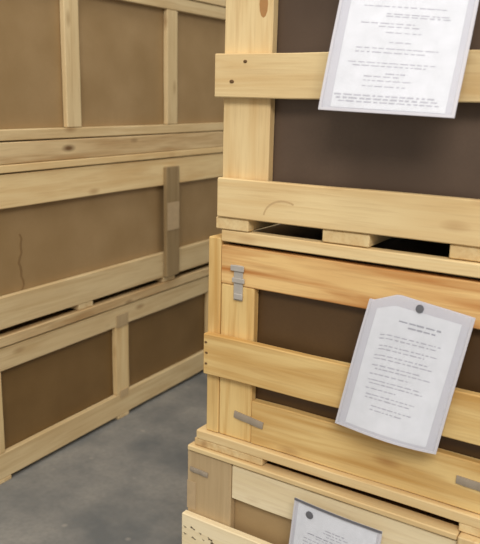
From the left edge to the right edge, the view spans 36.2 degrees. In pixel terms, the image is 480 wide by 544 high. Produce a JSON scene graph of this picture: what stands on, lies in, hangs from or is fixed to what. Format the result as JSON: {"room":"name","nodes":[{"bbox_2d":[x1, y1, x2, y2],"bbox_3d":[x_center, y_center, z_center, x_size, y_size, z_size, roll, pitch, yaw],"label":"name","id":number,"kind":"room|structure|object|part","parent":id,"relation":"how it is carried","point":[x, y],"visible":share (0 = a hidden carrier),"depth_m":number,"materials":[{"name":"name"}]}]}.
{"room":"warehouse","nodes":[
{"label":"warehouse","id":0,"kind":"room"},
{"bbox_2d":[0,370,206,543],"bbox_3d":[0.782,1.289,0.707,9.000,0.100,11.500,9,15,29],"label":"floor","id":1,"kind":"structure","parent":0,"point":[124,480],"depth_m":2.63,"materials":[{"name":"grey concrete"}]},
{"bbox_2d":[0,262,208,483],"bbox_3d":[-0.703,0.249,3.585,0.860,0.539,2.028,9,15,29],"label":"wooden crate","id":2,"kind":"object","parent":1,"relation":"on","point":[65,374],"visible":0.53,"depth_m":2.98,"materials":[{"name":"brown wood"}]},
{"bbox_3d":[-0.352,0.503,3.429,0.023,0.096,2.020,9,15,29],"label":"rail","id":3,"kind":"part","parent":2,"relation":"part of","materials":[{"name":"brown wood"}]},
{"bbox_3d":[-0.363,0.314,3.394,0.010,0.472,2.000,9,15,29],"label":"panel","id":4,"kind":"part","parent":2,"relation":"part of","materials":[{"name":"brown wood"}]},
{"bbox_3d":[-0.343,0.123,3.339,0.023,0.082,2.020,9,15,29],"label":"rail","id":5,"kind":"part","parent":2,"relation":"part of","materials":[{"name":"brown wood"}]},
{"bbox_3d":[-0.699,0.014,3.530,0.788,0.017,2.020,9,15,29],"label":"lid","id":6,"kind":"part","parent":2,"relation":"part of","materials":[{"name":"beige wood"}]},
{"bbox_3d":[-0.492,0.201,3.074,0.004,0.055,0.076,9,15,29],"label":"corner plate","id":7,"kind":"part","parent":2,"relation":"part of","materials":[{"name":"beige wood"}]},
{"bbox_3d":[-0.496,0.517,3.153,0.004,0.033,0.054,9,15,29],"label":"corner plate","id":8,"kind":"part","parent":2,"relation":"part of","materials":[{"name":"beige wood"}]},
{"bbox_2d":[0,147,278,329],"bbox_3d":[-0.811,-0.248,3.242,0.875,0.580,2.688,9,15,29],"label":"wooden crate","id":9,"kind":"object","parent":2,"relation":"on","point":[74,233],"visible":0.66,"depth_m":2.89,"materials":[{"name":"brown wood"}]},
{"bbox_3d":[-1.160,-0.299,3.441,0.010,0.519,2.600,9,15,29],"label":"panel","id":10,"kind":"part","parent":9,"relation":"part of","materials":[{"name":"beige wood"}]},
{"bbox_3d":[-0.458,-0.391,2.997,0.023,0.114,2.680,9,15,29],"label":"rail","id":11,"kind":"part","parent":9,"relation":"part of","materials":[{"name":"brown wood"}]},
{"bbox_3d":[-0.812,-0.519,3.182,0.861,0.026,2.688,9,15,29],"label":"lid","id":12,"kind":"part","parent":9,"relation":"part of","materials":[{"name":"brown wood"}]},
{"bbox_3d":[-0.478,-0.192,3.053,0.010,0.519,2.660,9,15,29],"label":"panel","id":13,"kind":"part","parent":9,"relation":"part of","materials":[{"name":"brown wood"}]},
{"bbox_2d":[0,0,225,164],"bbox_3d":[-0.800,-0.866,3.109,0.859,0.680,3.108,9,15,29],"label":"wooden crate","id":14,"kind":"object","parent":9,"relation":"on","point":[79,78],"visible":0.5,"depth_m":2.83,"materials":[{"name":"brown wood"}]},
{"bbox_3d":[-0.449,-0.571,2.963,0.023,0.037,3.100,9,15,29],"label":"rail","id":15,"kind":"part","parent":14,"relation":"part of","materials":[{"name":"brown wood"}]},
{"bbox_3d":[-0.438,-1.074,2.844,0.023,0.053,3.100,9,15,29],"label":"rail","id":16,"kind":"part","parent":14,"relation":"part of","materials":[{"name":"brown wood"}]},
{"bbox_3d":[-0.794,-1.178,3.035,0.859,0.039,3.108,9,15,29],"label":"lid","id":17,"kind":"part","parent":14,"relation":"part of","materials":[{"name":"brown wood"}]},
{"bbox_3d":[-0.467,0.011,3.091,0.023,0.112,2.680,9,15,29],"label":"rail","id":18,"kind":"part","parent":9,"relation":"part of","materials":[{"name":"brown wood"}]},
{"bbox_2d":[182,441,479,543],"bbox_3d":[0.670,0.708,1.907,1.440,0.475,0.824,10,16,32],"label":"wooden crate","id":19,"kind":"object","parent":1,"relation":"on","point":[231,500],"visible":0.46,"depth_m":1.81,"materials":[{"name":"brown wood"}]},
{"bbox_3d":[-0.078,0.663,1.935,0.138,0.397,0.023,10,16,32],"label":"corner post","id":20,"kind":"part","parent":19,"relation":"part of","materials":[{"name":"beige wood"}]},
{"bbox_3d":[0.451,0.789,1.581,1.438,0.108,0.022,10,16,32],"label":"rail","id":21,"kind":"part","parent":19,"relation":"part of","materials":[{"name":"brown wood"}]},
{"bbox_3d":[0.471,0.755,1.610,1.405,0.390,0.010,10,16,32],"label":"panel","id":22,"kind":"part","parent":19,"relation":"part of","materials":[{"name":"beige wood"}]},
{"bbox_2d":[289,497,382,543],"bbox_3d":[0.204,0.690,1.698,0.243,0.310,0.009,10,16,32],"label":"document sleeve","id":23,"kind":"object","parent":19,"relation":"attached to","point":[311,524],"visible":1,"depth_m":1.68,"materials":[{"name":"white plastic"}]},
{"bbox_2d":[195,224,479,536],"bbox_3d":[0.682,0.193,1.806,1.375,0.572,0.827,10,16,32],"label":"wooden crate","id":24,"kind":"object","parent":19,"relation":"on","point":[287,306],"visible":0.79,"depth_m":1.67,"materials":[{"name":"brown wood"}]},
{"bbox_3d":[0.677,0.439,1.868,1.358,0.025,0.813,10,16,32],"label":"board","id":25,"kind":"part","parent":24,"relation":"part of","materials":[{"name":"brown wood"}]},
{"bbox_3d":[0.477,0.295,1.474,1.342,0.106,0.022,10,16,32],"label":"rail","id":26,"kind":"part","parent":24,"relation":"part of","materials":[{"name":"yellow wood"}]},
{"bbox_2d":[215,0,479,261],"bbox_3d":[0.725,-0.421,1.666,1.335,0.687,0.826,9,15,30],"label":"wooden crate","id":27,"kind":"object","parent":24,"relation":"on","point":[367,180],"visible":0.84,"depth_m":1.57,"materials":[{"name":"brown wood"}]},
{"bbox_3d":[0.022,-0.436,1.653,0.124,0.631,0.025,9,15,30],"label":"corner post","id":28,"kind":"part","parent":27,"relation":"part of","materials":[{"name":"yellow wood"}]},
{"bbox_3d":[0.516,-0.353,1.332,1.335,0.096,0.023,9,15,30],"label":"rail","id":29,"kind":"part","parent":27,"relation":"part of","materials":[{"name":"yellow wood"}]},
{"bbox_3d":[0.511,-0.087,1.395,1.311,0.092,0.023,9,15,30],"label":"rail","id":30,"kind":"part","parent":27,"relation":"part of","materials":[{"name":"yellow wood"}]},
{"bbox_3d":[0.539,-0.358,1.368,1.290,0.620,0.010,9,15,30],"label":"panel","id":31,"kind":"part","parent":27,"relation":"part of","materials":[{"name":"brown wood"}]},
{"bbox_2d":[318,0,478,117],"bbox_3d":[0.297,-0.452,1.371,0.282,0.315,0.092,9,15,29],"label":"document sleeve","id":32,"kind":"object","parent":27,"relation":"attached to","point":[396,57],"visible":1,"depth_m":1.37,"materials":[{"name":"white plastic"}]},
{"bbox_3d":[0.489,0.068,1.445,1.259,0.095,0.024,10,16,32],"label":"rail","id":33,"kind":"part","parent":24,"relation":"part of","materials":[{"name":"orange wood"}]},
{"bbox_3d":[0.717,-0.055,1.737,1.285,0.012,0.743,10,16,32],"label":"lid","id":34,"kind":"part","parent":24,"relation":"part of","materials":[{"name":"beige wood"}]},
{"bbox_3d":[0.495,0.252,1.504,1.255,0.480,0.010,10,16,32],"label":"panel","id":35,"kind":"part","parent":24,"relation":"part of","materials":[{"name":"beige wood"}]},
{"bbox_3d":[0.480,0.442,1.534,1.065,0.113,0.024,10,16,32],"label":"rail","id":36,"kind":"part","parent":24,"relation":"part of","materials":[{"name":"yellow wood"}]},
{"bbox_2d":[335,295,475,454],"bbox_3d":[0.328,0.205,1.511,0.278,0.318,0.027,9,16,31],"label":"document sleeve","id":37,"kind":"object","parent":24,"relation":"attached to","point":[408,357],"visible":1,"depth_m":1.51,"materials":[{"name":"white plastic"}]},
{"bbox_3d":[0.223,0.568,1.713,0.570,0.093,0.022,10,16,32],"label":"rail","id":38,"kind":"part","parent":19,"relation":"part of","materials":[{"name":"brown wood"}]},
{"bbox_3d":[0.680,0.488,1.864,1.410,0.009,0.738,10,16,32],"label":"lid","id":39,"kind":"part","parent":19,"relation":"part of","materials":[{"name":"beige wood"}]}
]}

